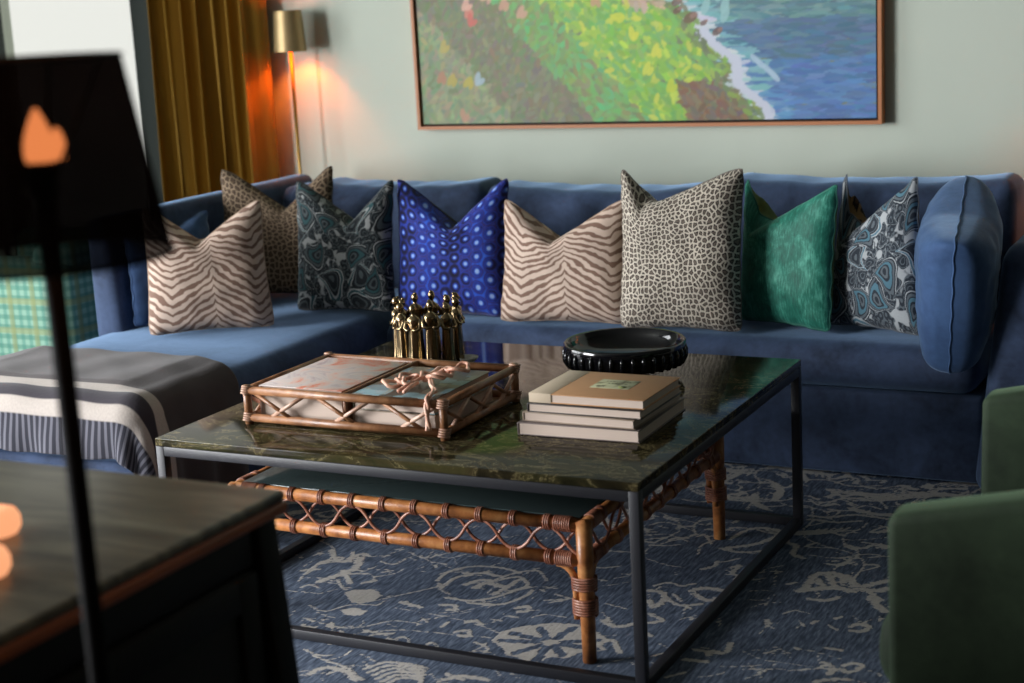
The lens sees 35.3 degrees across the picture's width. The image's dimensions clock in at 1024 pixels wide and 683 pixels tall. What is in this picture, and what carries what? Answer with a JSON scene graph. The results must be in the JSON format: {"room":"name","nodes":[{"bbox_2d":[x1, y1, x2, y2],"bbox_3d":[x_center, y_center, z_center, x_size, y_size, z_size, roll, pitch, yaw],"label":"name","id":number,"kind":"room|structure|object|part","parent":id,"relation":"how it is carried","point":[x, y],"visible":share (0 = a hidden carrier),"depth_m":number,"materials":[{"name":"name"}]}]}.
{"room":"living room","nodes":[
{"label":"living room","id":0,"kind":"room"},
{"bbox_2d":[0,0,1023,184],"bbox_3d":[0.928,-1.130,5.377,7.370,2.620,0.160,3,14,27],"label":"wall","id":1,"kind":"structure","parent":0,"point":[954,69],"depth_m":5.62,"materials":[{"name":"white paint"}]},
{"bbox_2d":[0,0,163,202],"bbox_3d":[-1.861,-1.310,6.700,0.977,2.110,0.150,3,14,27],"label":"window","id":2,"kind":"structure","parent":1,"relation":"in","point":[138,11],"depth_m":6.54,"materials":[{"name":"grey paint"}]},
{"bbox_3d":[-1.878,-1.322,6.665,0.977,2.070,0.019,3,14,27],"label":"casing","id":3,"kind":"part","parent":2,"relation":"part of","materials":[{"name":"grey paint"}]},
{"bbox_2d":[147,0,279,202],"bbox_3d":[-1.502,-1.168,6.403,1.588,2.460,0.202,3,14,27],"label":"curtain","id":4,"kind":"object","parent":1,"relation":"hanging from","point":[212,72],"visible":0.49,"depth_m":6.23,"materials":[{"name":"yellow fabric"}]},
{"bbox_2d":[410,0,884,129],"bbox_3d":[0.402,-1.312,5.483,1.726,1.157,0.045,3,14,27],"label":"framed painting","id":5,"kind":"object","parent":1,"relation":"attached to","point":[479,64],"visible":1,"depth_m":5.53,"materials":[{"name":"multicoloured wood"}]},
{"bbox_3d":[-0.630,0.969,2.483,7.370,0.100,7.470,3,14,27],"label":"floor","id":6,"kind":"structure","parent":0,"visible":0},
{"bbox_2d":[0,274,98,355],"bbox_3d":[-1.636,-0.076,5.735,0.853,0.680,0.751,3,14,27],"label":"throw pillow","id":7,"kind":"object","parent":6,"relation":"on","point":[23,311],"visible":0.14,"depth_m":5.27,"materials":[{"name":"green fabric"}]},
{"bbox_3d":[-1.339,-0.118,5.572,0.181,0.562,0.712,3,14,27],"label":"backrest","id":8,"kind":"part","parent":7,"relation":"part of","materials":[{"name":"green fabric"}]},
{"bbox_2d":[0,51,175,682],"bbox_3d":[-0.438,0.379,1.721,0.246,1.349,0.246,3,14,27],"label":"floor lamp","id":9,"kind":"object","parent":6,"relation":"on","point":[79,193],"visible":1,"depth_m":1.53,"materials":[{"name":"black metal"}]},
{"bbox_3d":[-0.470,-0.208,1.595,0.180,0.146,0.180,3,14,27],"label":"shade frame","id":10,"kind":"part","parent":9,"relation":"part of","materials":[{"name":"black metal"}]},
{"bbox_3d":[-0.469,-0.181,1.601,0.242,0.198,0.242,3,14,27],"label":"lamp shade","id":11,"kind":"part","parent":9,"relation":"part of","materials":[{"name":"black fabric"}]},
{"bbox_2d":[0,460,299,682],"bbox_3d":[-1.107,0.646,2.199,1.295,0.699,1.129,3,14,27],"label":"base cabinet","id":12,"kind":"object","parent":6,"relation":"on","point":[193,588],"visible":1,"depth_m":2.20,"materials":[{"name":"brown wood"}]},
{"bbox_2d":[0,544,11,577],"bbox_3d":[-0.669,0.277,2.033,0.070,0.044,0.070,3,14,27],"label":"candle","id":13,"kind":"object","parent":12,"relation":"on","point":[5,556],"visible":1,"depth_m":2.02,"materials":[{"name":"orange wax"}]},
{"bbox_2d":[0,504,21,538],"bbox_3d":[-0.706,0.243,2.197,0.070,0.044,0.070,3,14,27],"label":"candle","id":14,"kind":"object","parent":12,"relation":"on","point":[10,517],"visible":1,"depth_m":2.18,"materials":[{"name":"orange wax"}]},
{"bbox_3d":[-0.598,0.398,1.877,0.014,0.054,0.985,3,14,27],"label":"drawer","id":15,"kind":"part","parent":12,"relation":"part of","materials":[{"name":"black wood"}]},
{"bbox_3d":[-0.473,0.598,2.147,0.014,0.450,0.488,3,14,27],"label":"door","id":16,"kind":"part","parent":12,"relation":"part of","materials":[{"name":"black wood"}]},
{"bbox_3d":[-0.464,0.598,2.143,0.007,0.446,0.484,3,14,27],"label":"door frame","id":17,"kind":"part","parent":12,"relation":"part of","materials":[{"name":"black wood"}]},
{"bbox_3d":[-0.335,0.580,2.393,0.095,0.664,0.045,3,14,27],"label":"leg","id":18,"kind":"part","parent":12,"relation":"part of","materials":[{"name":"black wood"}]},
{"bbox_2d":[273,10,306,173],"bbox_3d":[-0.806,-0.571,6.178,0.172,1.372,0.172,3,14,27],"label":"floor lamp","id":19,"kind":"object","parent":6,"relation":"on","point":[289,35],"visible":0.77,"depth_m":6.01,"materials":[{"name":"gold metal"}]},
{"bbox_3d":[-0.838,-1.166,6.050,0.124,0.150,0.124,3,14,27],"label":"lamp shade","id":20,"kind":"part","parent":19,"relation":"part of","materials":[{"name":"gold metal"}]},
{"bbox_2d":[275,460,980,682],"bbox_3d":[0.144,0.545,3.993,4.745,0.011,2.944,3,14,27],"label":"area rug","id":21,"kind":"object","parent":6,"relation":"on","point":[816,611],"visible":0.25,"depth_m":3.77,"materials":[{"name":"blue carpet"}]},
{"bbox_2d":[229,436,726,663],"bbox_3d":[-0.056,0.409,3.890,0.920,0.316,0.858,3,14,27],"label":"table","id":22,"kind":"object","parent":21,"relation":"on","point":[580,516],"visible":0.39,"depth_m":3.49,"materials":[{"name":"brown wood"}]},
{"bbox_3d":[-0.455,0.251,4.056,0.027,0.027,0.838,3,14,27],"label":"rail","id":23,"kind":"part","parent":22,"relation":"part of","materials":[{"name":"wood"}]},
{"bbox_3d":[-0.244,0.357,3.507,0.901,0.027,0.027,3,14,27],"label":"rail","id":24,"kind":"part","parent":22,"relation":"part of","materials":[{"name":"wood"}]},
{"bbox_3d":[-0.063,0.263,3.859,0.853,0.008,0.790,3,14,27],"label":"glass","id":25,"kind":"part","parent":22,"relation":"part of","materials":[{"name":"glass"}]},
{"bbox_3d":[-0.240,0.432,3.522,0.901,0.027,0.027,3,14,27],"label":"rail","id":26,"kind":"part","parent":22,"relation":"part of","materials":[{"name":"wood"}]},
{"bbox_3d":[0.155,0.520,3.341,0.035,0.308,0.035,3,14,27],"label":"leg","id":27,"kind":"part","parent":22,"relation":"part of","materials":[{"name":"wood"}]},
{"bbox_3d":[0.329,0.293,3.665,0.027,0.027,0.838,3,14,27],"label":"rail","id":28,"kind":"part","parent":22,"relation":"part of","materials":[{"name":"wood"}]},
{"bbox_3d":[0.333,0.367,3.681,0.027,0.027,0.838,3,14,27],"label":"rail","id":29,"kind":"part","parent":22,"relation":"part of","materials":[{"name":"wood"}]},
{"bbox_3d":[0.518,0.348,4.049,0.035,0.308,0.035,3,14,27],"label":"leg","id":30,"kind":"part","parent":22,"relation":"part of","materials":[{"name":"wood"}]},
{"bbox_2d":[155,339,803,682],"bbox_3d":[-0.028,0.344,3.895,1.176,0.436,1.089,3,14,27],"label":"coffee table","id":31,"kind":"object","parent":21,"relation":"on","point":[720,392],"visible":0.64,"depth_m":3.49,"materials":[{"name":"green stone"}]},
{"bbox_3d":[-0.781,0.439,3.691,0.022,0.418,0.022,3,14,27],"label":"leg","id":32,"kind":"part","parent":31,"relation":"part of","materials":[{"name":"grey paint"}]},
{"bbox_3d":[-0.532,0.519,4.196,0.022,0.022,1.045,3,14,27],"label":"rail","id":33,"kind":"part","parent":31,"relation":"part of","materials":[{"name":"grey paint"}]},
{"bbox_2d":[240,352,521,440],"bbox_3d":[-0.300,0.120,3.745,0.545,0.093,0.377,3,14,27],"label":"rattan tray","id":34,"kind":"object","parent":31,"relation":"on","point":[501,396],"visible":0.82,"depth_m":3.63,"materials":[{"name":"wicker"}]},
{"bbox_3d":[-0.608,0.145,3.709,0.018,0.091,0.018,3,14,27],"label":"corner post","id":35,"kind":"part","parent":34,"relation":"part of","materials":[{"name":"brown wicker"}]},
{"bbox_3d":[-0.532,0.075,3.853,0.018,0.018,0.347,3,14,27],"label":"rail","id":36,"kind":"part","parent":34,"relation":"part of","materials":[{"name":"brown wicker"}]},
{"bbox_2d":[259,357,406,420],"bbox_3d":[-0.416,0.113,3.794,0.227,0.078,0.290,3,14,27],"label":"book","id":37,"kind":"object","parent":34,"relation":"in","point":[337,375],"visible":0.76,"depth_m":3.72,"materials":[{"name":"white paper"}]},
{"bbox_3d":[-0.380,0.124,3.587,0.515,0.018,0.018,3,14,27],"label":"rail","id":38,"kind":"part","parent":34,"relation":"part of","materials":[{"name":"brown wicker"}]},
{"bbox_3d":[-0.376,0.187,3.601,0.515,0.018,0.018,3,14,27],"label":"rail","id":39,"kind":"part","parent":34,"relation":"part of","materials":[{"name":"brown wicker"}]},
{"bbox_3d":[-0.225,0.051,3.889,0.515,0.018,0.018,3,14,27],"label":"rail","id":40,"kind":"part","parent":34,"relation":"part of","materials":[{"name":"brown wood"}]},
{"bbox_2d":[353,388,494,428],"bbox_3d":[-0.199,0.145,3.684,0.215,0.038,0.279,3,14,27],"label":"book","id":41,"kind":"object","parent":34,"relation":"on","point":[362,415],"visible":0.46,"depth_m":3.59,"materials":[{"name":"white paper"}]},
{"bbox_2d":[352,366,489,414],"bbox_3d":[-0.203,0.110,3.672,0.211,0.036,0.268,3,14,27],"label":"book","id":42,"kind":"object","parent":41,"relation":"on","point":[460,381],"visible":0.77,"depth_m":3.61,"materials":[{"name":"teal paper"}]},
{"bbox_2d":[381,361,469,430],"bbox_3d":[-0.209,0.116,3.596,0.189,0.107,0.224,3,14,27],"label":"cord","id":43,"kind":"object","parent":42,"relation":"on","point":[440,372],"visible":1,"depth_m":3.59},
{"bbox_3d":[-0.231,0.101,3.564,0.027,0.020,0.053,6,15,35],"label":"cord","id":44,"kind":"part","parent":43,"relation":"part of","materials":[{"name":"fabric"}]},
{"bbox_3d":[-0.148,0.169,3.479,0.018,0.091,0.018,3,14,27],"label":"corner post","id":45,"kind":"part","parent":34,"relation":"part of","materials":[{"name":"brown wicker"}]},
{"bbox_3d":[-0.072,0.100,3.623,0.018,0.018,0.347,3,14,27],"label":"rail","id":46,"kind":"part","parent":34,"relation":"part of","materials":[{"name":"brown wicker"}]},
{"bbox_3d":[-0.069,0.162,3.637,0.018,0.018,0.347,3,14,27],"label":"rail","id":47,"kind":"part","parent":34,"relation":"part of","materials":[{"name":"brown wicker"}]},
{"bbox_3d":[-0.222,0.114,3.902,0.515,0.018,0.018,3,14,27],"label":"rail","id":48,"kind":"part","parent":34,"relation":"part of","materials":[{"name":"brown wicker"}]},
{"bbox_3d":[0.007,0.096,3.781,0.018,0.091,0.018,3,14,27],"label":"corner post","id":49,"kind":"part","parent":34,"relation":"part of","materials":[{"name":"brown wicker"}]},
{"bbox_3d":[-0.275,0.273,3.392,1.132,0.022,0.022,3,14,27],"label":"rail","id":50,"kind":"part","parent":31,"relation":"part of","materials":[{"name":"grey metal"}]},
{"bbox_2d":[389,290,464,367],"bbox_3d":[-0.221,-0.035,4.232,0.200,0.182,0.200,3,14,27],"label":"figurine","id":51,"kind":"object","parent":31,"relation":"on","point":[408,337],"visible":0.97,"depth_m":4.17,"materials":[{"name":"gold metal"}]},
{"bbox_3d":[-0.255,0.659,3.475,1.132,0.022,0.022,3,14,27],"label":"rail","id":52,"kind":"part","parent":31,"relation":"part of","materials":[{"name":"black metal"}]},
{"bbox_2d":[460,354,477,361],"bbox_3d":[-0.116,0.046,4.226,0.056,0.014,0.056,3,14,27],"label":"dish","id":53,"kind":"object","parent":31,"relation":"on","point":[468,357],"visible":0.8,"depth_m":4.24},
{"bbox_2d":[517,397,685,443],"bbox_3d":[0.202,0.164,3.567,0.284,0.028,0.293,3,13,25],"label":"book","id":54,"kind":"object","parent":31,"relation":"on","point":[533,428],"visible":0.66,"depth_m":3.45,"materials":[{"name":"white paper"}]},
{"bbox_2d":[522,390,681,429],"bbox_3d":[0.202,0.141,3.556,0.265,0.020,0.268,3,14,28],"label":"book","id":55,"kind":"object","parent":54,"relation":"on","point":[631,424],"visible":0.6,"depth_m":3.45,"materials":[{"name":"beige paper"}]},
{"bbox_2d":[527,387,681,419],"bbox_3d":[0.205,0.124,3.536,0.267,0.020,0.238,3,14,27],"label":"book","id":56,"kind":"object","parent":55,"relation":"on","point":[634,414],"visible":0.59,"depth_m":3.44,"materials":[{"name":"beige paper"}]},
{"bbox_2d":[529,370,680,409],"bbox_3d":[0.205,0.104,3.527,0.269,0.022,0.215,3,14,27],"label":"book","id":57,"kind":"object","parent":56,"relation":"on","point":[583,388],"visible":1,"depth_m":3.49,"materials":[{"name":"beige paper"}]},
{"bbox_2d":[562,327,687,374],"bbox_3d":[0.282,0.036,4.011,0.314,0.083,0.314,3,14,27],"label":"bowl","id":58,"kind":"object","parent":31,"relation":"on","point":[624,350],"visible":0.91,"depth_m":3.96,"materials":[{"name":"ceramic"}]},
{"bbox_3d":[0.251,0.494,3.176,0.022,0.418,0.022,3,14,27],"label":"leg","id":59,"kind":"part","parent":31,"relation":"part of","materials":[{"name":"grey paint"}]},
{"bbox_3d":[0.221,0.434,4.403,1.132,0.022,0.022,3,14,27],"label":"rail","id":60,"kind":"part","parent":31,"relation":"part of","materials":[{"name":"black metal"}]},
{"bbox_3d":[0.478,0.188,3.598,0.022,0.022,1.045,3,14,27],"label":"rail","id":61,"kind":"part","parent":31,"relation":"part of","materials":[{"name":"black metal"}]},
{"bbox_3d":[0.499,0.574,3.681,0.022,0.022,1.045,3,14,27],"label":"rail","id":62,"kind":"part","parent":31,"relation":"part of","materials":[{"name":"black metal"}]},
{"bbox_3d":[0.726,0.269,4.104,0.022,0.418,0.022,3,14,27],"label":"leg","id":63,"kind":"part","parent":31,"relation":"part of","materials":[{"name":"grey paint"}]},
{"bbox_2d":[0,172,1023,487],"bbox_3d":[0.025,0.005,4.630,2.973,0.784,1.969,3,14,27],"label":"sectional sofa","id":64,"kind":"object","parent":21,"relation":"on","point":[872,403],"visible":0.28,"depth_m":4.62,"materials":[{"name":"blue fabric"}]},
{"bbox_2d":[0,345,248,483],"bbox_3d":[-1.205,0.279,4.414,0.864,0.426,0.457,3,14,27],"label":"throw blanket","id":65,"kind":"object","parent":64,"relation":"on","point":[128,400],"visible":0.65,"depth_m":4.20,"materials":[{"name":"grey fabric"}]},
{"bbox_2d":[128,211,208,325],"bbox_3d":[-1.082,-0.234,5.121,0.098,0.319,0.352,6,15,36],"label":"throw pillow","id":66,"kind":"object","parent":64,"relation":"on","point":[197,226],"visible":0.3,"depth_m":5.01,"materials":[{"name":"blue fabric"}]},
{"bbox_3d":[-0.998,-0.129,5.555,0.126,0.763,1.172,3,14,27],"label":"frame","id":67,"kind":"part","parent":64,"relation":"part of","materials":[{"name":"blue fabric"}]},
{"bbox_2d":[147,200,273,334],"bbox_3d":[-0.925,-0.224,4.876,0.374,0.384,0.176,-6,12,-13],"label":"throw pillow","id":68,"kind":"object","parent":64,"relation":"on","point":[219,279],"visible":0.89,"depth_m":4.82,"materials":[{"name":"fabric"}]},
{"bbox_2d":[73,288,409,401],"bbox_3d":[-0.891,0.033,5.014,0.786,0.166,1.807,3,14,27],"label":"seat cushion","id":69,"kind":"object","parent":64,"relation":"on","point":[296,337],"depth_m":4.86,"materials":[{"name":"blue fabric"}]},
{"bbox_2d":[220,166,332,292],"bbox_3d":[-0.787,-0.370,5.426,0.396,0.425,0.126,-1,12,10],"label":"throw pillow","id":70,"kind":"object","parent":64,"relation":"on","point":[280,225],"visible":0.49,"depth_m":5.38,"materials":[{"name":"beige fabric"}]},
{"bbox_2d":[283,182,310,207],"bbox_3d":[-0.730,-0.387,5.809,0.123,0.362,0.246,3,14,27],"label":"cushion","id":71,"kind":"object","parent":64,"relation":"on","point":[289,190],"depth_m":5.72,"materials":[{"name":"blue fabric"}]},
{"bbox_2d":[296,180,394,311],"bbox_3d":[-0.530,-0.303,5.109,0.338,0.411,0.155,1,13,19],"label":"throw pillow","id":72,"kind":"object","parent":64,"relation":"on","point":[345,262],"visible":0.98,"depth_m":5.06,"materials":[{"name":"fabric"}]},
{"bbox_2d":[332,177,501,287],"bbox_3d":[-0.368,-0.373,5.614,0.699,0.382,0.268,3,14,27],"label":"cushion","id":73,"kind":"object","parent":64,"relation":"on","point":[456,199],"depth_m":5.48,"materials":[{"name":"blue fabric"}]},
{"bbox_2d":[397,178,508,316],"bbox_3d":[-0.187,-0.293,5.034,0.377,0.425,0.165,1,13,20],"label":"throw pillow","id":74,"kind":"object","parent":64,"relation":"on","point":[440,254],"visible":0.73,"depth_m":4.97,"materials":[{"name":"blue fabric"}]},
{"bbox_3d":[-0.178,-0.299,5.056,0.372,0.420,0.114,2,13,21],"label":"panel","id":75,"kind":"part","parent":74,"relation":"part of","materials":[{"name":"blue fabric"}]},
{"bbox_2d":[501,200,622,323],"bbox_3d":[0.161,-0.241,4.839,0.422,0.368,0.162,2,13,21],"label":"throw pillow","id":76,"kind":"object","parent":64,"relation":"on","point":[576,275],"visible":0.84,"depth_m":4.78,"materials":[{"name":"fabric"}]},
{"bbox_3d":[0.171,-0.247,4.863,0.417,0.364,0.107,2,13,21],"label":"panel","id":77,"kind":"part","parent":76,"relation":"part of","materials":[{"name":"fabric"}]},
{"bbox_2d":[488,180,701,236],"bbox_3d":[0.316,-0.332,5.273,0.830,0.375,0.270,3,14,27],"label":"cushion","id":78,"kind":"object","parent":64,"relation":"on","point":[561,207],"depth_m":5.21,"materials":[{"name":"blue fabric"}]},
{"bbox_2d":[620,168,743,331],"bbox_3d":[0.487,-0.265,4.646,0.373,0.461,0.179,3,14,27],"label":"throw pillow","id":79,"kind":"object","parent":64,"relation":"on","point":[681,260],"visible":1,"depth_m":4.57,"materials":[{"name":"fabric"}]},
{"bbox_3d":[0.498,-0.270,4.667,0.368,0.457,0.129,3,14,27],"label":"panel","id":80,"kind":"part","parent":79,"relation":"part of","materials":[{"name":"fabric"}]},
{"bbox_2d":[387,314,995,393],"bbox_3d":[0.545,-0.022,4.958,1.857,0.144,0.602,3,14,27],"label":"seat cushion","id":81,"kind":"object","parent":64,"relation":"on","point":[843,359],"depth_m":4.51,"materials":[{"name":"blue fabric"}]},
{"bbox_2d":[741,179,837,331],"bbox_3d":[0.789,-0.250,4.616,0.134,0.412,0.333,-13,16,-39],"label":"throw pillow","id":82,"kind":"object","parent":64,"relation":"on","point":[787,277],"visible":0.98,"depth_m":4.55,"materials":[{"name":"teal fabric"}]},
{"bbox_2d":[831,174,919,335],"bbox_3d":[1.018,-0.246,4.499,0.118,0.431,0.323,-13,16,-39],"label":"throw pillow","id":83,"kind":"object","parent":64,"relation":"on","point":[875,278],"visible":0.85,"depth_m":4.45,"materials":[{"name":"fabric"}]},
{"bbox_3d":[1.029,-0.249,4.510,0.081,0.426,0.319,-14,16,-42],"label":"panel","id":84,"kind":"part","parent":83,"relation":"part of","materials":[{"name":"brown fabric"}]},
{"bbox_2d":[740,172,1023,314],"bbox_3d":[1.084,-0.304,4.887,0.887,0.401,0.270,3,14,27],"label":"cushion","id":85,"kind":"object","parent":64,"relation":"on","point":[783,193],"depth_m":4.77,"materials":[{"name":"blue fabric"}]},
{"bbox_2d":[914,175,1002,373],"bbox_3d":[1.178,-0.181,4.252,0.229,0.482,0.514,0,12,13],"label":"throw pillow","id":86,"kind":"object","parent":64,"relation":"on","point":[958,244],"visible":1,"depth_m":4.10,"materials":[{"name":"blue fabric"}]},
{"bbox_3d":[1.131,-0.182,4.269,0.122,0.478,0.510,1,13,20],"label":"panel","id":87,"kind":"part","parent":86,"relation":"part of","materials":[{"name":"blue fabric"}]},
{"bbox_3d":[1.225,-0.180,4.235,0.125,0.478,0.510,1,13,20],"label":"panel","id":88,"kind":"part","parent":86,"relation":"part of","materials":[{"name":"blue fabric"}]},
{"bbox_3d":[1.495,0.001,4.513,0.238,0.687,0.858,3,14,27],"label":"arm","id":89,"kind":"part","parent":64,"relation":"part of","materials":[{"name":"blue fabric"}]},
{"bbox_2d":[879,385,1023,682],"bbox_3d":[1.172,0.335,2.658,0.994,0.848,0.856,3,14,27],"label":"armchair","id":90,"kind":"object","parent":21,"relation":"on","point":[956,565],"visible":1,"depth_m":2.44,"materials":[{"name":"green fabric"}]},
{"bbox_2d":[879,613,888,678],"bbox_3d":[1.061,0.455,2.731,0.741,0.154,0.670,3,14,27],"label":"armchair","id":91,"kind":"object","parent":90,"relation":"on","point":[884,635],"depth_m":2.62,"materials":[{"name":"green fabric"}]},
{"bbox_3d":[0.951,0.428,2.347,0.797,0.649,0.079,3,14,27],"label":"arm","id":92,"kind":"part","parent":90,"relation":"part of","materials":[{"name":"green fabric"}]},
{"bbox_3d":[1.287,0.270,3.004,0.796,0.647,0.080,3,14,27],"label":"arm","id":93,"kind":"part","parent":90,"relation":"part of","materials":[{"name":"green fabric"}]}
]}

